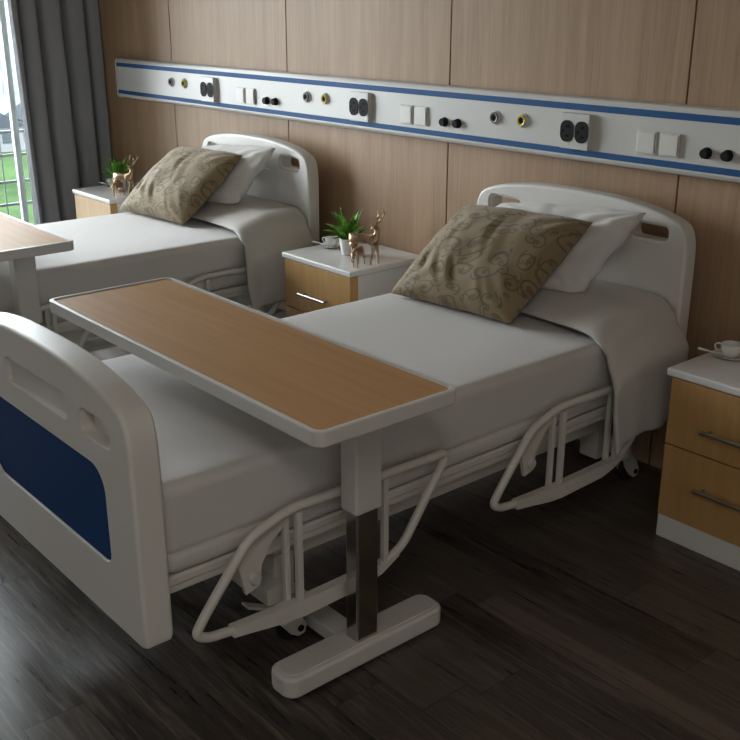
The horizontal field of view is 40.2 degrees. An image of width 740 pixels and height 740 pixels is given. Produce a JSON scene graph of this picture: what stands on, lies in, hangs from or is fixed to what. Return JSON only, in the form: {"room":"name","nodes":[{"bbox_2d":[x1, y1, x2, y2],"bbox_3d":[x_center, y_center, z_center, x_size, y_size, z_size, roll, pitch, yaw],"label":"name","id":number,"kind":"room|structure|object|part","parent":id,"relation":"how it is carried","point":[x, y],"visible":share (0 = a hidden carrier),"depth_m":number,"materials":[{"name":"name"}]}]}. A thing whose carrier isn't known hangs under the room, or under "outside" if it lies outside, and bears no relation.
{"room":"hospital room","nodes":[
{"label":"hospital room","id":0,"kind":"room"},
{"bbox_2d":[0,0,19,100],"bbox_3d":[-51.338,-61.282,153.163,130.000,38.000,10.200,-16,25,-38],"label":"sky","id":1,"kind":"structure","parent":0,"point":[3,93],"depth_m":149.99,"materials":[{"name":"grey"}]},
{"bbox_2d":[0,337,739,739],"bbox_3d":[-1.081,0.760,2.682,5.000,0.100,7.930,-16,25,-38],"label":"floor","id":2,"kind":"structure","parent":0,"point":[569,617],"depth_m":2.63,"materials":[{"name":"brown wood"}]},
{"bbox_2d":[0,212,73,324],"bbox_3d":[-1.610,-0.254,4.213,0.536,0.763,1.306,-16,25,-38],"label":"table","id":3,"kind":"object","parent":2,"relation":"on","point":[21,241],"visible":0.37,"depth_m":3.78,"materials":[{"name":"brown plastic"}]},
{"bbox_2d":[72,181,138,218],"bbox_3d":[-1.443,-0.780,5.966,0.451,0.559,0.474,-16,25,-38],"label":"base cabinet","id":4,"kind":"object","parent":2,"relation":"on","point":[94,201],"visible":0.27,"depth_m":5.78,"materials":[{"name":"white"}]},
{"bbox_3d":[-1.569,-0.879,5.807,0.044,0.212,0.450,-16,25,-38],"label":"drawer","id":5,"kind":"part","parent":4,"relation":"part of","materials":[{"name":"brown wood"}]},
{"bbox_2d":[72,181,138,203],"bbox_3d":[-1.432,-1.034,5.883,0.423,0.025,0.474,-16,25,-38],"label":"countertop","id":6,"kind":"structure","parent":4,"relation":"on","point":[102,193],"depth_m":5.79,"materials":[{"name":"white"}]},
{"bbox_2d":[102,156,129,190],"bbox_3d":[-1.443,-1.135,5.828,0.205,0.200,0.180,-16,25,-38],"label":"potted plant","id":7,"kind":"object","parent":6,"relation":"on","point":[116,167],"visible":0.55,"depth_m":5.82,"materials":[{"name":"green plant"}]},
{"bbox_3d":[-1.452,-1.079,5.863,0.083,0.072,0.083,-16,25,-38],"label":"pot","id":8,"kind":"part","parent":7,"relation":"part of","materials":[{"name":"white ceramic"}]},
{"bbox_2d":[110,182,124,197],"bbox_3d":[-1.417,-1.011,5.662,0.031,0.083,0.115,7,21,19],"label":"figurine","id":9,"kind":"object","parent":6,"relation":"on","point":[119,185],"visible":1,"depth_m":5.65,"materials":[{"name":"gold metal"}]},
{"bbox_2d":[113,155,138,194],"bbox_3d":[-1.379,-1.104,5.701,0.159,0.230,0.077,10,22,26],"label":"deer figurine","id":10,"kind":"object","parent":6,"relation":"on","point":[117,176],"visible":0.88,"depth_m":5.68,"materials":[{"name":"gold metal"}]},
{"bbox_3d":[-1.530,-1.097,6.002,0.107,0.011,0.107,-16,25,-38],"label":"saucer","id":11,"kind":"object","parent":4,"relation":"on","visible":0},
{"bbox_2d":[106,178,112,185],"bbox_3d":[-1.530,-1.116,5.998,0.065,0.041,0.074,-8,22,-22],"label":"teacup","id":12,"kind":"object","parent":11,"relation":"on","point":[109,181],"visible":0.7,"depth_m":5.97,"materials":[{"name":"white ceramic"}]},
{"bbox_2d":[6,133,319,351],"bbox_3d":[-1.312,-0.472,4.502,2.026,0.976,0.978,-16,25,-38],"label":"hospital bed","id":13,"kind":"object","parent":2,"relation":"on","point":[281,181],"visible":0.2,"depth_m":4.70,"materials":[{"name":"grey paint"}]},
{"bbox_3d":[-1.276,-0.118,4.022,0.016,0.258,0.016,-16,25,-38],"label":"post","id":14,"kind":"part","parent":13,"relation":"part of","materials":[{"name":"grey paint"}]},
{"bbox_3d":[-1.382,-0.091,3.911,0.799,0.284,0.023,-16,25,-38],"label":"rail","id":15,"kind":"part","parent":13,"relation":"part of","materials":[{"name":"grey paint"}]},
{"bbox_3d":[-1.248,-0.118,4.022,0.017,0.258,0.017,-16,25,-38],"label":"post","id":16,"kind":"part","parent":13,"relation":"part of","materials":[{"name":"grey paint"}]},
{"bbox_2d":[0,212,246,324],"bbox_3d":[-1.308,-0.473,4.504,1.876,0.230,0.884,-16,25,-38],"label":"mattress","id":17,"kind":"object","parent":13,"relation":"on","point":[112,250],"visible":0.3,"depth_m":4.37,"materials":[{"name":"grey fabric"}]},
{"bbox_2d":[120,147,242,224],"bbox_3d":[-0.924,-0.907,4.901,0.363,0.314,0.583,-16,25,-38],"label":"cushion","id":18,"kind":"object","parent":17,"relation":"on","point":[177,186],"visible":1,"depth_m":4.79,"materials":[{"name":"beige fabric"}]},
{"bbox_2d":[192,194,314,309],"bbox_3d":[-0.744,-0.622,4.963,0.380,0.432,1.092,-16,25,-38],"label":"duvet","id":19,"kind":"object","parent":17,"relation":"on","point":[266,229],"visible":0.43,"depth_m":4.59,"materials":[{"name":"grey fabric"}]},
{"bbox_2d":[201,144,274,203],"bbox_3d":[-0.758,-0.964,4.925,0.250,0.285,0.705,-16,25,-38],"label":"pillow","id":20,"kind":"object","parent":19,"relation":"on","point":[239,180],"visible":0.45,"depth_m":4.76,"materials":[{"name":"grey fabric"}]},
{"bbox_3d":[-1.304,-0.329,4.549,1.880,0.025,0.835,-16,25,-38],"label":"bed frame","id":21,"kind":"part","parent":13,"relation":"part of","materials":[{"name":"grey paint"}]},
{"bbox_3d":[-0.711,-0.274,4.453,0.017,0.258,0.017,-16,25,-38],"label":"post","id":22,"kind":"part","parent":13,"relation":"part of","materials":[{"name":"white metal"}]},
{"bbox_3d":[-0.636,-0.307,4.509,0.799,0.284,0.023,-16,25,-38],"label":"rail","id":23,"kind":"part","parent":13,"relation":"part of","materials":[{"name":"white metal"}]},
{"bbox_3d":[-0.558,-0.802,5.050,0.065,0.726,0.926,-16,25,-38],"label":"headboard","id":24,"kind":"part","parent":13,"relation":"part of","materials":[{"name":"white plastic"}]},
{"bbox_2d":[49,277,455,698],"bbox_3d":[-0.325,0.260,2.797,0.536,0.763,1.306,-16,25,-38],"label":"table","id":25,"kind":"object","parent":2,"relation":"on","point":[321,391],"visible":0.89,"depth_m":2.49,"materials":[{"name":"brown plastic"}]},
{"bbox_3d":[-0.256,0.614,2.846,0.070,0.040,0.630,-16,25,-38],"label":"arm","id":26,"kind":"part","parent":25,"relation":"part of","materials":[{"name":"grey plastic"}]},
{"bbox_3d":[-0.025,0.676,2.588,0.485,0.008,0.071,-16,25,-38],"label":"plate","id":27,"kind":"part","parent":25,"relation":"part of","materials":[{"name":"grey paint"}]},
{"bbox_2d":[0,182,695,648],"bbox_3d":[-0.027,0.042,3.086,2.026,0.976,0.978,-16,25,-38],"label":"hospital bed","id":28,"kind":"object","parent":2,"relation":"on","point":[80,470],"visible":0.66,"depth_m":2.44,"materials":[{"name":"white plastic"}]},
{"bbox_3d":[-0.785,0.238,2.456,0.005,0.231,0.662,-16,25,-38],"label":"inlay panel","id":29,"kind":"part","parent":28,"relation":"part of","materials":[{"name":"blue plastic"}]},
{"bbox_3d":[-0.762,0.206,2.462,0.073,0.612,0.926,-16,25,-38],"label":"footboard","id":30,"kind":"part","parent":28,"relation":"part of","materials":[{"name":"white plastic"}]},
{"bbox_3d":[-0.203,0.457,2.436,0.016,0.258,0.016,-16,25,-38],"label":"post","id":31,"kind":"part","parent":28,"relation":"part of","materials":[{"name":"white metal"}]},
{"bbox_3d":[-0.171,0.456,2.439,0.017,0.258,0.017,-16,25,-38],"label":"post","id":32,"kind":"part","parent":28,"relation":"part of","materials":[{"name":"white metal"}]},
{"bbox_3d":[-0.097,0.423,2.495,0.799,0.284,0.023,-16,25,-38],"label":"rail","id":33,"kind":"part","parent":28,"relation":"part of","materials":[{"name":"white metal"}]},
{"bbox_2d":[102,293,613,573],"bbox_3d":[-0.024,0.041,3.088,1.876,0.230,0.884,-16,25,-38],"label":"mattress","id":34,"kind":"object","parent":28,"relation":"on","point":[225,470],"visible":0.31,"depth_m":2.75,"materials":[{"name":"grey fabric"}]},
{"bbox_2d":[391,205,592,323],"bbox_3d":[0.400,-0.378,3.442,0.363,0.314,0.583,-16,25,-38],"label":"cushion","id":35,"kind":"object","parent":34,"relation":"on","point":[487,261],"visible":1,"depth_m":3.35,"materials":[{"name":"beige fabric"}]},
{"bbox_2d":[521,279,688,456],"bbox_3d":[0.541,-0.108,3.547,0.380,0.432,1.092,-16,25,-38],"label":"duvet","id":36,"kind":"object","parent":34,"relation":"on","point":[639,334],"visible":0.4,"depth_m":3.18,"materials":[{"name":"grey fabric"}]},
{"bbox_2d":[496,202,645,292],"bbox_3d":[0.566,-0.435,3.466,0.250,0.285,0.705,-16,25,-38],"label":"pillow","id":37,"kind":"object","parent":36,"relation":"on","point":[610,229],"visible":0.41,"depth_m":3.30,"materials":[{"name":"grey fabric"}]},
{"bbox_3d":[0.037,0.396,2.606,0.017,0.258,0.017,-16,25,-38],"label":"post","id":38,"kind":"part","parent":28,"relation":"part of","materials":[{"name":"white metal"}]},
{"bbox_3d":[-0.019,0.185,3.133,1.880,0.025,0.835,-16,25,-38],"label":"bed frame","id":39,"kind":"part","parent":28,"relation":"part of","materials":[{"name":"grey paint"}]},
{"bbox_3d":[0.543,0.241,3.034,0.016,0.258,0.016,-16,25,-38],"label":"post","id":40,"kind":"part","parent":28,"relation":"part of","materials":[{"name":"white metal"}]},
{"bbox_3d":[0.574,0.240,3.037,0.017,0.258,0.017,-16,25,-38],"label":"post","id":41,"kind":"part","parent":28,"relation":"part of","materials":[{"name":"white metal"}]},
{"bbox_3d":[0.649,0.207,3.093,0.799,0.284,0.023,-16,25,-38],"label":"rail","id":42,"kind":"part","parent":28,"relation":"part of","materials":[{"name":"white metal"}]},
{"bbox_3d":[0.727,-0.288,3.634,0.065,0.726,0.926,-16,25,-38],"label":"headboard","id":43,"kind":"part","parent":28,"relation":"part of","materials":[{"name":"white plastic"}]},
{"bbox_3d":[0.754,0.180,3.204,0.016,0.258,0.016,-16,25,-38],"label":"post","id":44,"kind":"part","parent":28,"relation":"part of","materials":[{"name":"white metal"}]},
{"bbox_3d":[0.783,0.180,3.205,0.017,0.258,0.017,-16,25,-38],"label":"post","id":45,"kind":"part","parent":28,"relation":"part of","materials":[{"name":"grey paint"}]},
{"bbox_2d":[282,244,418,316],"bbox_3d":[-0.085,-0.237,4.469,0.451,0.559,0.474,-16,25,-38],"label":"nightstand","id":46,"kind":"object","parent":2,"relation":"on","point":[318,277],"visible":0.38,"depth_m":4.27,"materials":[{"name":"white"}]},
{"bbox_3d":[-0.211,-0.121,4.388,0.044,0.237,0.450,-16,25,-38],"label":"drawer","id":47,"kind":"part","parent":46,"relation":"part of","materials":[{"name":"brown wood"}]},
{"bbox_3d":[-0.243,-0.306,4.300,0.034,0.013,0.184,-16,25,-38],"label":"handle","id":48,"kind":"part","parent":46,"relation":"part of","materials":[{"name":"silver metal"}]},
{"bbox_3d":[-0.211,-0.336,4.310,0.044,0.212,0.450,-16,25,-38],"label":"drawer","id":49,"kind":"part","parent":46,"relation":"part of","materials":[{"name":"brown wood"}]},
{"bbox_2d":[282,244,418,277],"bbox_3d":[-0.074,-0.491,4.387,0.423,0.025,0.474,-16,25,-38],"label":"countertop","id":50,"kind":"structure","parent":46,"relation":"on","point":[328,259],"depth_m":4.30,"materials":[{"name":"white"}]},
{"bbox_2d":[320,242,339,247],"bbox_3d":[-0.171,-0.554,4.506,0.107,0.011,0.107,-16,25,-38],"label":"saucer","id":51,"kind":"object","parent":50,"relation":"on","point":[338,244],"visible":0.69,"depth_m":4.50,"materials":[{"name":"white ceramic"}]},
{"bbox_2d":[322,236,338,246],"bbox_3d":[-0.171,-0.573,4.501,0.065,0.041,0.074,-8,22,-22],"label":"teacup","id":52,"kind":"object","parent":51,"relation":"on","point":[329,240],"visible":0.98,"depth_m":4.48,"materials":[{"name":"white ceramic"}]},
{"bbox_2d":[323,207,368,255],"bbox_3d":[-0.085,-0.592,4.331,0.205,0.200,0.180,-16,25,-38],"label":"potted plant","id":53,"kind":"object","parent":50,"relation":"on","point":[343,231],"visible":0.84,"depth_m":4.33,"materials":[{"name":"green plant"}]},
{"bbox_3d":[-0.093,-0.536,4.366,0.083,0.072,0.083,-16,25,-38],"label":"pot","id":54,"kind":"part","parent":53,"relation":"part of","materials":[{"name":"white ceramic"}]},
{"bbox_2d":[350,246,364,267],"bbox_3d":[-0.052,-0.466,4.158,0.031,0.083,0.115,7,21,19],"label":"figurine","id":55,"kind":"object","parent":50,"relation":"on","point":[356,252],"visible":1,"depth_m":4.14,"materials":[{"name":"gold metal"}]},
{"bbox_2d":[349,208,387,264],"bbox_3d":[-0.015,-0.558,4.197,0.159,0.230,0.077,10,22,26],"label":"deer figurine","id":56,"kind":"object","parent":50,"relation":"on","point":[355,239],"visible":0.97,"depth_m":4.18,"materials":[{"name":"gold metal"}]},
{"bbox_2d":[656,341,739,570],"bbox_3d":[1.190,0.273,3.064,0.451,0.559,0.474,-16,25,-38],"label":"nightstand","id":57,"kind":"object","parent":2,"relation":"on","point":[699,503],"visible":1,"depth_m":3.00,"materials":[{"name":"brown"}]},
{"bbox_3d":[1.064,0.389,2.983,0.044,0.237,0.450,-16,25,-38],"label":"drawer","id":58,"kind":"part","parent":57,"relation":"part of","materials":[{"name":"brown wood"}]},
{"bbox_3d":[1.064,0.174,2.906,0.044,0.212,0.450,-16,25,-38],"label":"drawer","id":59,"kind":"part","parent":57,"relation":"part of","materials":[{"name":"brown wood"}]},
{"bbox_2d":[667,341,739,396],"bbox_3d":[1.201,0.019,2.982,0.423,0.025,0.474,-16,25,-38],"label":"countertop","id":60,"kind":"structure","parent":57,"relation":"on","point":[708,370],"depth_m":2.98,"materials":[{"name":"white"}]},
{"bbox_2d":[712,348,739,359],"bbox_3d":[1.103,-0.044,3.101,0.107,0.011,0.107,-16,25,-38],"label":"saucer","id":61,"kind":"object","parent":60,"relation":"on","point":[715,350],"visible":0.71,"depth_m":3.09,"materials":[{"name":"white ceramic"}]},
{"bbox_2d":[698,347,723,354],"bbox_3d":[1.051,-0.059,3.106,0.023,0.008,0.085,-16,25,-38],"label":"teaspoon","id":62,"kind":"object","parent":61,"relation":"on","point":[699,348],"visible":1,"depth_m":3.10,"materials":[{"name":"silver metal"}]},
{"bbox_2d":[714,340,739,357],"bbox_3d":[1.103,-0.063,3.096,0.065,0.041,0.074,-8,22,-22],"label":"teacup","id":63,"kind":"object","parent":61,"relation":"on","point":[731,349],"visible":1,"depth_m":3.08,"materials":[{"name":"white ceramic"}]},
{"bbox_3d":[1.071,-0.072,3.109,0.024,0.030,0.006,11,23,28],"label":"cup handle","id":64,"kind":"part","parent":63,"relation":"part of","materials":[{"name":"white ceramic"}]},
{"bbox_3d":[1.031,0.382,2.960,0.034,0.013,0.184,-16,25,-38],"label":"handle","id":65,"kind":"part","parent":57,"relation":"part of","materials":[{"name":"silver metal"}]},
{"bbox_3d":[1.032,0.204,2.896,0.034,0.013,0.184,-16,25,-38],"label":"handle","id":66,"kind":"part","parent":57,"relation":"part of","materials":[{"name":"silver metal"}]},
{"bbox_2d":[98,0,739,468],"bbox_3d":[0.747,-1.098,3.631,0.160,2.750,7.880,-16,25,-38],"label":"wall","id":67,"kind":"structure","parent":0,"point":[666,51],"depth_m":4.04,"materials":[{"name":"brown wood"}]},
{"bbox_3d":[-1.413,-1.923,5.905,0.014,2.750,0.996,-16,25,-38],"label":"wall panel","id":68,"kind":"part","parent":67,"relation":"part of","materials":[{"name":"brown wood"}]},
{"bbox_3d":[-0.738,-1.654,5.162,0.014,2.750,1.071,-16,25,-38],"label":"wall panel","id":69,"kind":"part","parent":67,"relation":"part of","materials":[{"name":"brown wood"}]},
{"bbox_3d":[-0.033,-1.372,4.385,0.014,2.750,1.089,-16,25,-38],"label":"wall panel","id":70,"kind":"part","parent":67,"relation":"part of","materials":[{"name":"brown wood"}]},
{"bbox_2d":[115,57,739,182],"bbox_3d":[0.285,-1.024,4.040,0.074,0.228,5.481,-16,25,-38],"label":"panel","id":71,"kind":"object","parent":67,"relation":"attached to","point":[698,141],"visible":1,"depth_m":3.89,"materials":[{"name":"grey plastic"}]},
{"bbox_2d":[200,82,206,96],"bbox_3d":[-0.867,-1.462,5.262,0.003,0.074,0.058,-16,25,-38],"label":"receptacle","id":72,"kind":"object","parent":71,"relation":"attached to","point":[203,85],"depth_m":5.26,"materials":[{"name":"black plastic"}]},
{"bbox_2d":[207,83,212,96],"bbox_3d":[-0.826,-1.445,5.216,0.003,0.074,0.058,-16,25,-38],"label":"receptacle","id":73,"kind":"object","parent":71,"relation":"attached to","point":[209,85],"depth_m":5.21,"materials":[{"name":"black plastic"}]},
{"bbox_2d":[236,87,245,102],"bbox_3d":[-0.644,-1.373,5.049,0.010,0.076,0.076,-16,25,-38],"label":"switch","id":74,"kind":"object","parent":71,"relation":"attached to","point":[240,91],"depth_m":5.03,"materials":[{"name":"white plastic"}]},
{"bbox_2d":[246,88,255,104],"bbox_3d":[-0.587,-1.350,4.986,0.010,0.076,0.076,-16,25,-38],"label":"switch","id":75,"kind":"object","parent":71,"relation":"attached to","point":[250,92],"depth_m":4.97,"materials":[{"name":"white plastic"}]},
{"bbox_3d":[-0.506,-1.302,4.889,0.022,0.037,0.037,-16,25,-38],"label":"knob","id":76,"kind":"part","parent":71,"relation":"part of","materials":[{"name":"black plastic"}]},
{"bbox_3d":[-0.459,-1.283,4.836,0.022,0.037,0.037,-16,25,-38],"label":"knob","id":77,"kind":"part","parent":71,"relation":"part of","materials":[{"name":"black plastic"}]},
{"bbox_2d":[349,98,357,114],"bbox_3d":[-0.071,-1.143,4.385,0.003,0.074,0.058,-16,25,-38],"label":"receptacle","id":78,"kind":"object","parent":71,"relation":"attached to","point":[353,102],"depth_m":4.38,"materials":[{"name":"black plastic"}]},
{"bbox_2d":[358,99,367,115],"bbox_3d":[-0.030,-1.127,4.339,0.003,0.074,0.058,-16,25,-38],"label":"receptacle","id":79,"kind":"object","parent":71,"relation":"attached to","point":[362,103],"depth_m":4.34,"materials":[{"name":"black plastic"}]},
{"bbox_2d":[400,104,413,124],"bbox_3d":[0.152,-1.055,4.171,0.010,0.076,0.076,-16,25,-38],"label":"switch","id":80,"kind":"object","parent":71,"relation":"attached to","point":[406,110],"depth_m":4.16,"materials":[{"name":"white plastic"}]},
{"bbox_2d":[414,106,427,126],"bbox_3d":[0.209,-1.032,4.109,0.010,0.076,0.076,-16,25,-38],"label":"switch","id":81,"kind":"object","parent":71,"relation":"attached to","point":[420,112],"depth_m":4.10,"materials":[{"name":"white plastic"}]},
{"bbox_3d":[0.290,-0.984,4.012,0.022,0.037,0.037,-16,25,-38],"label":"knob","id":82,"kind":"part","parent":71,"relation":"part of","materials":[{"name":"black plastic"}]},
{"bbox_3d":[0.338,-0.965,3.959,0.022,0.037,0.037,-16,25,-38],"label":"knob","id":83,"kind":"part","parent":71,"relation":"part of","materials":[{"name":"black plastic"}]},
{"bbox_2d":[560,120,573,141],"bbox_3d":[0.690,-0.839,3.545,0.003,0.074,0.058,-16,25,-38],"label":"receptacle","id":84,"kind":"object","parent":71,"relation":"attached to","point":[567,126],"depth_m":3.54,"materials":[{"name":"black plastic"}]},
{"bbox_2d":[574,122,588,143],"bbox_3d":[0.732,-0.822,3.500,0.003,0.074,0.058,-16,25,-38],"label":"receptacle","id":85,"kind":"object","parent":71,"relation":"attached to","point":[581,129],"depth_m":3.50,"materials":[{"name":"black plastic"}]},
{"bbox_2d":[636,130,657,154],"bbox_3d":[0.913,-0.750,3.332,0.010,0.076,0.076,-16,25,-38],"label":"switch","id":86,"kind":"object","parent":71,"relation":"attached to","point":[646,140],"depth_m":3.32,"materials":[{"name":"white plastic"}]},
{"bbox_2d":[658,132,681,157],"bbox_3d":[0.970,-0.727,3.269,0.010,0.076,0.076,-16,25,-38],"label":"switch","id":87,"kind":"object","parent":71,"relation":"attached to","point":[669,143],"depth_m":3.26,"materials":[{"name":"white plastic"}]},
{"bbox_3d":[1.051,-0.679,3.173,0.022,0.037,0.037,-16,25,-38],"label":"knob","id":88,"kind":"part","parent":71,"relation":"part of","materials":[{"name":"black plastic"}]},
{"bbox_3d":[1.099,-0.660,3.120,0.022,0.037,0.037,-16,25,-38],"label":"knob","id":89,"kind":"part","parent":71,"relation":"part of","materials":[{"name":"black plastic"}]},
{"bbox_3d":[0.672,-1.089,3.608,0.014,2.750,1.073,-16,25,-38],"label":"wall panel","id":90,"kind":"part","parent":67,"relation":"part of","materials":[{"name":"brown wood"}]},
{"bbox_3d":[1.373,-0.809,2.836,0.014,2.750,1.074,-16,25,-38],"label":"wall panel","id":91,"kind":"part","parent":67,"relation":"part of","materials":[{"name":"brown wood"}]},
{"bbox_3d":[-3.441,-0.443,6.172,5.800,0.180,0.750,-16,25,-38],"label":"balcony slab","id":92,"kind":"object","parent":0,"visible":0},
{"bbox_2d":[0,129,35,224],"bbox_3d":[-3.367,-0.907,5.994,5.500,0.814,0.018,-16,25,-38],"label":"balcony railing","id":93,"kind":"object","parent":92,"relation":"on","point":[4,182],"visible":0.03,"depth_m":6.75,"materials":[{"name":"white metal"}]},
{"bbox_3d":[-3.551,-1.572,4.928,4.612,2.750,0.200,-16,25,-38],"label":"wall","id":94,"kind":"structure","parent":0,"visible":0},
{"bbox_2d":[0,0,28,222],"bbox_3d":[-2.892,-1.683,5.458,2.610,2.600,0.060,-16,25,-38],"label":"window","id":95,"kind":"structure","parent":94,"relation":"in","point":[3,25],"depth_m":6.14,"materials":[{"name":"white paint"}]},
{"bbox_3d":[-2.599,-1.768,5.693,1.075,2.500,0.008,-16,25,-38],"label":"pane","id":96,"kind":"part","parent":95,"relation":"part of","materials":[{"name":"clear glass"}]},
{"bbox_3d":[-3.217,-2.793,4.446,4.070,0.025,0.070,-16,25,-38],"label":"trim","id":97,"kind":"structure","parent":0,"visible":0},
{"bbox_2d":[7,0,112,224],"bbox_3d":[-1.880,-1.924,6.003,0.567,2.660,0.200,-16,25,-38],"label":"curtain","id":98,"kind":"object","parent":97,"relation":"hanging from","point":[57,44],"visible":0.68,"depth_m":6.08,"materials":[{"name":"fabric"}]},
{"label":"outside","id":99,"kind":"structure","parent":0,"visible":0},
{"bbox_2d":[0,149,35,223],"bbox_3d":[-21.183,-4.928,54.019,110.000,0.400,92.400,-16,25,-38],"label":"ground","id":100,"kind":"structure","parent":99,"point":[8,162],"depth_m":78.95,"materials":[{"name":"green plant"}]},
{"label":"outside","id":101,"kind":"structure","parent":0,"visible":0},
{"bbox_2d":[0,99,25,148],"bbox_3d":[-123.190,-64.091,217.121,420.000,0.400,304.000,-16,25,-38],"label":"paving","id":102,"kind":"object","parent":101,"point":[4,109],"depth_m":141.89,"materials":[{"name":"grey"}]},
{"bbox_2d":[0,113,24,151],"bbox_3d":[-39.038,-24.033,99.679,7.100,4.400,8.600,-16,25,-38],"label":"house","id":103,"kind":"structure","parent":102,"relation":"on","point":[5,139],"depth_m":98.04,"materials":[{"name":"grey"}]},
{"bbox_2d":[5,103,24,141],"bbox_3d":[-33.717,-26.470,106.420,6.600,4.400,8.600,-16,25,-38],"label":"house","id":104,"kind":"structure","parent":102,"relation":"on","point":[18,107],"depth_m":105.70,"materials":[{"name":"grey"}]}
]}

